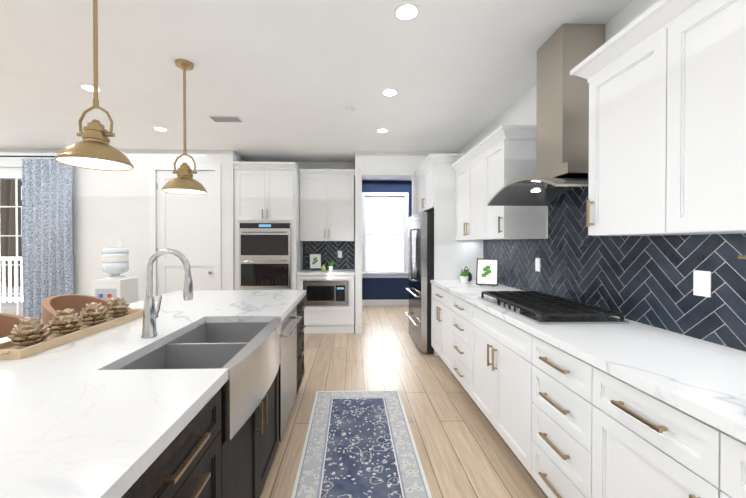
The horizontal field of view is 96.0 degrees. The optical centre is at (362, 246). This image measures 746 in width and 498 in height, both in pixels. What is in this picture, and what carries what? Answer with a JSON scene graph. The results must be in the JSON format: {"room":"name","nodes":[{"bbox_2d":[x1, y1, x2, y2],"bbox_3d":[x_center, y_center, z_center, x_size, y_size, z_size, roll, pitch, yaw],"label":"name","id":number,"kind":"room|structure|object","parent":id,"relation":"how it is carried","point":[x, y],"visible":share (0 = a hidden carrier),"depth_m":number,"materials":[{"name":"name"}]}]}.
{"room":"kitchen","nodes":[
{"label":"kitchen","id":0,"kind":"room"},
{"bbox_2d":[0,148,235,300],"bbox_3d":[-4.731,-0.050,4.952,5.620,2.740,0.120,0,0,-2],"label":"wall","id":1,"kind":"structure","parent":0,"point":[110,209],"depth_m":4.92,"materials":[{"name":"white paint"}]},
{"bbox_2d":[0,161,21,166],"bbox_3d":[-5.574,0.043,4.856,2.000,2.555,0.019,0,0,-2],"label":"door frame","id":2,"kind":"structure","parent":1,"relation":"attached to","point":[10,163],"depth_m":4.85,"materials":[{"name":"white wood"}]},
{"bbox_2d":[0,167,22,315],"bbox_3d":[-5.575,0.086,4.898,1.824,2.464,0.078,0,0,-2],"label":"sliding door","id":3,"kind":"structure","parent":1,"relation":"in","point":[12,172],"depth_m":4.88,"materials":[{"name":"white wood"}]},
{"bbox_2d":[0,155,53,156],"bbox_3d":[-5.422,-1.279,4.798,2.680,0.050,0.123,0,0,-2],"label":"rail","id":4,"kind":"object","parent":1,"relation":"attached to","point":[23,156],"depth_m":4.77,"materials":[{"name":"black metal"}]},
{"bbox_2d":[21,158,73,319],"bbox_3d":[-4.506,0.026,4.800,0.700,2.550,0.088,0,0,-2],"label":"curtain","id":5,"kind":"object","parent":4,"relation":"hanging from","point":[47,248],"visible":0.77,"depth_m":4.80,"materials":[{"name":"fabric"}]},
{"bbox_2d":[117,241,121,247],"bbox_3d":[-3.570,-0.020,4.924,0.072,0.116,0.006,0,0,-2],"label":"switch plate","id":6,"kind":"object","parent":1,"relation":"attached to","point":[119,244],"depth_m":4.92,"materials":[{"name":"white plastic"}]},
{"bbox_2d":[149,164,220,296],"bbox_3d":[-2.610,0.058,4.947,1.030,2.525,0.019,0,0,-2],"label":"door frame","id":7,"kind":"structure","parent":1,"relation":"attached to","point":[153,168],"depth_m":4.93,"materials":[{"name":"white wood"}]},
{"bbox_2d":[156,170,214,295],"bbox_3d":[-2.611,0.098,4.953,0.854,2.428,0.101,0,0,-2],"label":"pantry door","id":8,"kind":"structure","parent":1,"relation":"in","point":[186,225],"depth_m":4.97,"materials":[{"name":"white wood"}]},
{"bbox_2d":[1,306,548,497],"bbox_3d":[-2.456,1.394,1.921,10.220,0.100,10.940,0,0,-2],"label":"floor","id":9,"kind":"structure","parent":0,"point":[464,450],"depth_m":2.75,"materials":[{"name":"brown wood"}]},
{"bbox_2d":[0,313,24,337],"bbox_3d":[-2.000,0.858,1.811,0.495,0.977,0.529,0,0,-2],"label":"stool","id":10,"kind":"object","parent":9,"relation":"on","point":[8,322],"visible":0.04,"depth_m":1.99,"materials":[{"name":"brown leather"}]},
{"bbox_2d":[42,294,110,324],"bbox_3d":[-2.021,0.853,2.481,0.495,0.977,0.529,0,0,-2],"label":"stool","id":11,"kind":"object","parent":9,"relation":"on","point":[51,305],"visible":0.15,"depth_m":2.51,"materials":[{"name":"brown leather"}]},
{"bbox_2d":[91,248,137,304],"bbox_3d":[-3.013,0.672,4.075,0.330,1.310,0.380,0,0,-2],"label":"water cooler","id":12,"kind":"object","parent":9,"relation":"on","point":[115,262],"visible":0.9,"depth_m":3.98,"materials":[{"name":"white plastic"},{"name":"clear plastic"}]},
{"bbox_2d":[116,294,305,497],"bbox_3d":[-0.909,0.909,1.325,0.936,0.880,3.620,0,0,-2],"label":"kitchen island","id":13,"kind":"object","parent":9,"relation":"on","point":[228,448],"depth_m":1.29,"materials":[{"name":"black wood"}]},
{"bbox_2d":[0,290,305,497],"bbox_3d":[-1.072,0.449,1.311,1.189,0.040,3.690,0,0,-2],"label":"island countertop","id":14,"kind":"structure","parent":13,"relation":"on","point":[75,423],"depth_m":0.95,"materials":[{"name":"white stone"}]},
{"bbox_2d":[0,297,142,359],"bbox_3d":[-1.393,0.360,1.656,0.170,0.132,0.860,0,0,-2],"label":"decorative tray","id":15,"kind":"object","parent":14,"relation":"on","point":[31,336],"visible":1,"depth_m":1.53,"materials":[{"name":"beige wood"}]},
{"bbox_2d":[141,248,192,338],"bbox_3d":[-0.923,0.217,1.611,0.235,0.416,0.121,0,0,-2],"label":"faucet","id":16,"kind":"object","parent":14,"relation":"on","point":[150,317],"visible":1,"depth_m":1.57,"materials":[{"name":"steel"},{"name":"chrome"}]},
{"bbox_2d":[116,318,263,365],"bbox_3d":[-0.722,0.538,1.603,0.418,0.216,0.856,0,0,-2],"label":"sink","id":17,"kind":"object","parent":14,"relation":"in","point":[203,344],"depth_m":1.59,"materials":[{"name":"grey metal"}]},
{"bbox_2d":[232,162,302,289],"bbox_3d":[-1.466,0.036,5.292,0.921,2.562,0.739,0,0,-2],"label":"tall cabinet","id":18,"kind":"object","parent":9,"relation":"on","point":[268,249],"visible":0.65,"depth_m":5.00,"materials":[{"name":"painted wood"},{"name":"brass"}]},
{"bbox_2d":[297,269,354,333],"bbox_3d":[-0.564,0.857,5.370,0.875,0.920,0.650,0,0,-2],"label":"base cabinet","id":19,"kind":"object","parent":9,"relation":"on","point":[329,301],"visible":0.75,"depth_m":5.07,"materials":[{"name":"white painted wood"},{"name":"stainless steel"},{"name":"black glass"}]},
{"bbox_2d":[309,253,321,269],"bbox_3d":[-0.782,0.255,5.576,0.208,0.272,0.206,0,0,-2],"label":"frame","id":20,"kind":"object","parent":19,"relation":"on","point":[315,261],"visible":0.98,"depth_m":5.53,"materials":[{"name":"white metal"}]},
{"bbox_2d":[328,260,333,269],"bbox_3d":[-0.521,0.311,5.514,0.090,0.166,0.096,0,0,-2],"label":"potted plant","id":21,"kind":"object","parent":19,"relation":"on","point":[330,266],"visible":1,"depth_m":5.49,"materials":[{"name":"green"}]},
{"bbox_2d":[291,390,431,497],"bbox_3d":[-0.007,1.341,1.817,0.750,0.006,2.540,0,0,-2],"label":"rug","id":22,"kind":"object","parent":9,"relation":"on","point":[359,444],"visible":1,"depth_m":2.18,"materials":[{"name":"blue fabric"}]},
{"bbox_2d":[405,212,433,352],"bbox_3d":[1.031,0.443,4.558,0.786,1.730,0.909,0,0,-2],"label":"fridge","id":23,"kind":"object","parent":9,"relation":"on","point":[421,250],"visible":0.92,"depth_m":4.11,"materials":[{"name":"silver metal"}]},
{"bbox_2d":[431,284,449,368],"bbox_3d":[1.162,0.890,3.649,0.636,0.880,0.858,0,0,-2],"label":"base cabinet","id":24,"kind":"object","parent":9,"relation":"on","point":[440,301],"depth_m":3.60,"materials":[{"name":"white wood"}]},
{"bbox_2d":[414,153,482,355],"bbox_3d":[1.117,0.110,4.534,0.670,2.428,1.066,0,0,-2],"label":"enclosure","id":25,"kind":"object","parent":9,"relation":"on","point":[434,173],"visible":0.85,"depth_m":4.07,"materials":[{"name":"white"}]},
{"bbox_2d":[450,296,465,389],"bbox_3d":[1.182,0.896,2.980,0.636,0.880,0.594,0,0,-2],"label":"base cabinet","id":26,"kind":"object","parent":9,"relation":"on","point":[457,307],"depth_m":3.02,"materials":[{"name":"white wood"}]},
{"bbox_2d":[466,304,521,462],"bbox_3d":[1.204,0.901,2.271,0.636,0.880,0.940,0,0,-2],"label":"base cabinet","id":27,"kind":"object","parent":9,"relation":"on","point":[493,346],"depth_m":2.21,"materials":[{"name":"white wood"}]},
{"bbox_2d":[522,332,585,497],"bbox_3d":[1.226,0.907,1.576,0.636,0.880,0.565,0,0,-2],"label":"base cabinet","id":28,"kind":"object","parent":9,"relation":"on","point":[553,382],"depth_m":1.59,"materials":[{"name":"white wood"}]},
{"bbox_2d":[586,364,745,497],"bbox_3d":[1.247,0.912,0.866,0.636,0.880,0.970,0,0,-2],"label":"base cabinet","id":29,"kind":"object","parent":9,"relation":"on","point":[633,409],"depth_m":1.08,"materials":[{"name":"white wood"}]},
{"bbox_2d":[430,280,745,443],"bbox_3d":[1.222,0.447,1.476,0.648,0.040,5.198,0,0,-2],"label":"countertop","id":30,"kind":"structure","parent":29,"relation":"on","point":[705,380],"depth_m":1.28,"materials":[{"name":"white stone"}]},
{"bbox_2d":[460,269,468,282],"bbox_3d":[1.131,0.323,3.741,0.095,0.171,0.101,0,0,-2],"label":"decorative plant","id":31,"kind":"object","parent":30,"relation":"on","point":[464,277],"visible":1,"depth_m":3.71,"materials":[{"name":"green plant"}]},
{"bbox_2d":[460,266,471,280],"bbox_3d":[1.213,0.320,3.937,0.136,0.174,0.136,0,0,-2],"label":"kettle","id":32,"kind":"object","parent":30,"relation":"on","point":[469,275],"visible":0.5,"depth_m":3.89,"materials":[{"name":"black metal"}]},
{"bbox_2d":[476,258,498,286],"bbox_3d":[1.260,0.267,3.422,0.217,0.282,0.208,0,0,-2],"label":"decorative frame","id":33,"kind":"object","parent":30,"relation":"on","point":[487,270],"visible":0.98,"depth_m":3.39,"materials":[{"name":"white paper"}]},
{"bbox_2d":[478,291,629,323],"bbox_3d":[1.194,0.393,2.271,0.500,0.056,0.890,0,0,-2],"label":"cooktop","id":34,"kind":"object","parent":30,"relation":"in","point":[537,307],"visible":1,"depth_m":2.05,"materials":[{"name":"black metal"}]},
{"bbox_2d":[236,153,354,322],"bbox_3d":[-1.090,-0.054,5.459,1.930,2.740,0.670,0,0,-2],"label":"wall","id":35,"kind":"structure","parent":0,"point":[324,165],"depth_m":5.68,"materials":[{"name":"white paint"}]},
{"bbox_2d":[299,169,354,240],"bbox_3d":[-0.537,-0.648,5.478,0.938,1.128,0.412,0,0,-2],"label":"upper cabinet","id":36,"kind":"object","parent":35,"relation":"attached to","point":[326,204],"visible":0.96,"depth_m":5.33,"materials":[{"name":"white wood"}]},
{"bbox_2d":[303,241,354,268],"bbox_3d":[-0.573,0.154,5.690,0.878,0.479,0.002,0,0,-2],"label":"backsplash","id":37,"kind":"structure","parent":35,"relation":"attached to","point":[328,250],"depth_m":5.69,"materials":[{"name":"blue tile"}]},
{"bbox_2d":[0,0,632,180],"bbox_3d":[-2.456,-1.446,1.899,10.220,0.100,10.940,0,0,-2],"label":"ceiling","id":38,"kind":"structure","parent":0,"point":[287,80],"depth_m":2.68,"materials":[{"name":"white paint"}]},
{"bbox_2d":[78,84,92,91],"bbox_3d":[-2.426,-1.402,2.972,0.141,0.005,0.137,0,0,-2],"label":"recessed light","id":39,"kind":"object","parent":38,"relation":"in","point":[86,87],"depth_m":2.96,"materials":[{"name":"white plastic"}]},
{"bbox_2d":[54,0,133,170],"bbox_3d":[-1.339,-0.901,1.683,0.311,0.984,0.311,0,0,-2],"label":"pendant light","id":40,"kind":"object","parent":38,"relation":"hanging from","point":[94,150],"visible":1,"depth_m":1.67,"materials":[{"name":"gold metal"}]},
{"bbox_2d":[152,127,168,131],"bbox_3d":[-2.434,-1.410,4.052,0.157,0.005,0.145,0,0,-2],"label":"recessed light","id":41,"kind":"object","parent":38,"relation":"in","point":[162,129],"depth_m":4.05,"materials":[{"name":"white plastic"}]},
{"bbox_2d":[162,59,206,194],"bbox_3d":[-1.366,-0.908,2.577,0.311,0.984,0.311,0,0,-2],"label":"pendant light","id":42,"kind":"object","parent":38,"relation":"hanging from","point":[184,182],"visible":1,"depth_m":2.56,"materials":[{"name":"gold metal"}]},
{"bbox_2d":[207,115,243,121],"bbox_3d":[-1.512,-1.404,3.710,0.340,0.010,0.180,0,0,-2],"label":"ceiling vent","id":43,"kind":"object","parent":38,"relation":"in","point":[216,118],"visible":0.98,"depth_m":3.69,"materials":[{"name":"white metal"}]},
{"bbox_2d":[344,107,355,114],"bbox_3d":[-0.133,-1.390,3.452,0.124,0.035,0.122,0,0,-2],"label":"smoke detector","id":44,"kind":"object","parent":38,"relation":"attached to","point":[349,110],"visible":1,"depth_m":3.42,"materials":[{"name":"white plastic"}]},
{"bbox_2d":[375,128,388,132],"bbox_3d":[0.234,-1.411,4.088,0.158,0.005,0.147,0,0,-2],"label":"recessed light","id":45,"kind":"object","parent":38,"relation":"in","point":[383,130],"depth_m":4.09,"materials":[{"name":"white plastic"}]},
{"bbox_2d":[381,88,398,96],"bbox_3d":[0.249,-1.403,3.061,0.159,0.005,0.164,0,0,-2],"label":"recessed light","id":46,"kind":"object","parent":38,"relation":"in","point":[389,92],"depth_m":3.06,"materials":[{"name":"white plastic"}]},
{"bbox_2d":[393,2,420,21],"bbox_3d":[0.263,-1.394,1.999,0.163,0.005,0.165,0,0,-2],"label":"recessed light","id":47,"kind":"object","parent":38,"relation":"in","point":[407,11],"depth_m":1.99,"materials":[{"name":"white plastic"}]},
{"bbox_2d":[355,151,361,324],"bbox_3d":[-0.097,-0.059,6.185,0.100,2.740,2.300,0,0,-2],"label":"wall","id":48,"kind":"structure","parent":0,"point":[358,237],"depth_m":5.04,"materials":[{"name":"white paint"}]},
{"bbox_2d":[362,180,411,299],"bbox_3d":[1.200,-0.069,7.436,2.570,2.740,0.120,0,0,-2],"label":"wall","id":49,"kind":"structure","parent":0,"point":[383,289],"depth_m":7.36,"materials":[{"name":"paint"}]},
{"bbox_2d":[362,299,408,305],"bbox_3d":[0.657,1.236,7.361,1.417,0.130,0.013,0,0,-2],"label":"baseboard","id":50,"kind":"structure","parent":49,"relation":"attached to","point":[364,302],"depth_m":7.35,"materials":[{"name":"white wood"}]},
{"bbox_2d":[362,192,408,277],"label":"window","id":51,"kind":"structure","parent":49,"relation":"in","point":[378,259],"depth_m":7.36,"materials":[{"name":"white glass"}]},
{"bbox_2d":[362,151,457,215],"bbox_3d":[0.711,-0.051,5.120,1.448,2.740,0.120,0,0,-2],"label":"wall","id":52,"kind":"structure","parent":0,"point":[392,164],"depth_m":5.04,"materials":[{"name":"white paint"}]},
{"bbox_2d":[458,0,744,351],"bbox_3d":[1.629,-0.018,0.826,0.120,2.740,8.520,0,0,-2],"label":"wall","id":53,"kind":"structure","parent":0,"point":[521,110],"depth_m":2.99,"materials":[{"name":"white paint"}]},
{"bbox_2d":[455,145,478,239],"bbox_3d":[1.307,-0.521,3.594,0.349,0.902,0.955,0,0,-2],"label":"upper cabinet","id":54,"kind":"object","parent":53,"relation":"attached to","point":[467,168],"depth_m":3.60,"materials":[{"name":"white wood"}]},
{"bbox_2d":[479,125,545,239],"bbox_3d":[1.325,-0.516,2.992,0.349,0.902,0.478,0,0,-2],"label":"upper cabinet","id":55,"kind":"object","parent":53,"relation":"attached to","point":[489,167],"depth_m":2.76,"materials":[{"name":"white wood"}]},
{"bbox_2d":[487,24,604,205],"bbox_3d":[1.271,-0.859,2.259,0.500,1.075,0.920,0,0,-2],"label":"range hood","id":56,"kind":"object","parent":53,"relation":"attached to","point":[562,133],"visible":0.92,"depth_m":2.13,"materials":[{"name":"silver glass"}]},
{"bbox_2d":[582,16,645,235],"bbox_3d":[1.371,-0.504,1.526,0.349,0.902,0.497,0,0,-2],"label":"upper cabinet","id":57,"kind":"object","parent":53,"relation":"attached to","point":[615,75],"depth_m":1.57,"materials":[{"name":"white wood"}]},
{"bbox_2d":[483,186,745,351],"bbox_3d":[1.547,-0.013,1.483,0.002,0.879,5.198,0,0,-2],"label":"backsplash","id":58,"kind":"structure","parent":53,"relation":"attached to","point":[647,280],"depth_m":1.88,"materials":[{"name":"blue tile"}]},
{"bbox_2d":[535,258,540,271],"bbox_3d":[1.499,0.159,2.874,0.007,0.115,0.072,0,0,-2],"label":"electrical outlet plate","id":59,"kind":"object","parent":58,"relation":"attached to","point":[537,260],"depth_m":2.86,"materials":[{"name":"white plastic"}]},
{"bbox_2d":[693,270,710,296],"bbox_3d":[1.541,0.169,1.525,0.007,0.115,0.072,0,0,-2],"label":"electrical outlet plate","id":60,"kind":"object","parent":58,"relation":"attached to","point":[701,283],"depth_m":1.52,"materials":[{"name":"white plastic"}]},
{"bbox_2d":[738,255,745,258],"bbox_3d":[1.544,0.047,0.894,0.039,0.028,0.920,0,0,-2],"label":"brass rail","id":61,"kind":"object","parent":58,"relation":"attached to","point":[741,256],"visible":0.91,"depth_m":1.34,"materials":[{"name":"gold metal"}]},
{"bbox_2d":[646,0,745,235],"bbox_3d":[1.391,-0.499,0.865,0.349,0.902,1.055,0,0,-2],"label":"upper cabinet","id":62,"kind":"object","parent":53,"relation":"attached to","point":[666,80],"depth_m":1.22,"materials":[{"name":"white wood"}]},
{"label":"outside","id":63,"kind":"structure","parent":0,"visible":0},
{"bbox_2d":[1,284,22,306],"bbox_3d":[-13.706,1.369,10.179,25.000,0.060,10.500,0,0,-2],"label":"ground","id":64,"kind":"structure","parent":63,"point":[12,304],"depth_m":8.09,"materials":[{"name":"grey"}]},
{"bbox_2d":[0,179,21,286],"bbox_3d":[-11.121,-2.819,11.214,9.181,8.312,4.089,0,0,-2],"label":"tree","id":65,"kind":"object","parent":64,"relation":"on","point":[7,219],"visible":0.1,"depth_m":11.15,"materials":[{"name":"brown plant"}]},
{"bbox_2d":[1,257,22,302],"bbox_3d":[-9.124,0.770,7.589,14.000,1.180,0.110,0,0,-2],"label":"fence","id":66,"kind":"object","parent":64,"relation":"on","point":[9,298],"visible":0.08,"depth_m":7.60,"materials":[{"name":"white wood"}]},
{"bbox_2d":[21,179,21,256],"bbox_3d":[-14.329,-1.522,14.139,24.000,5.660,2.300,0,0,-2],"label":"house","id":67,"kind":"structure","parent":64,"relation":"on","point":[21,221],"depth_m":13.99,"materials":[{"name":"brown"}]}
]}

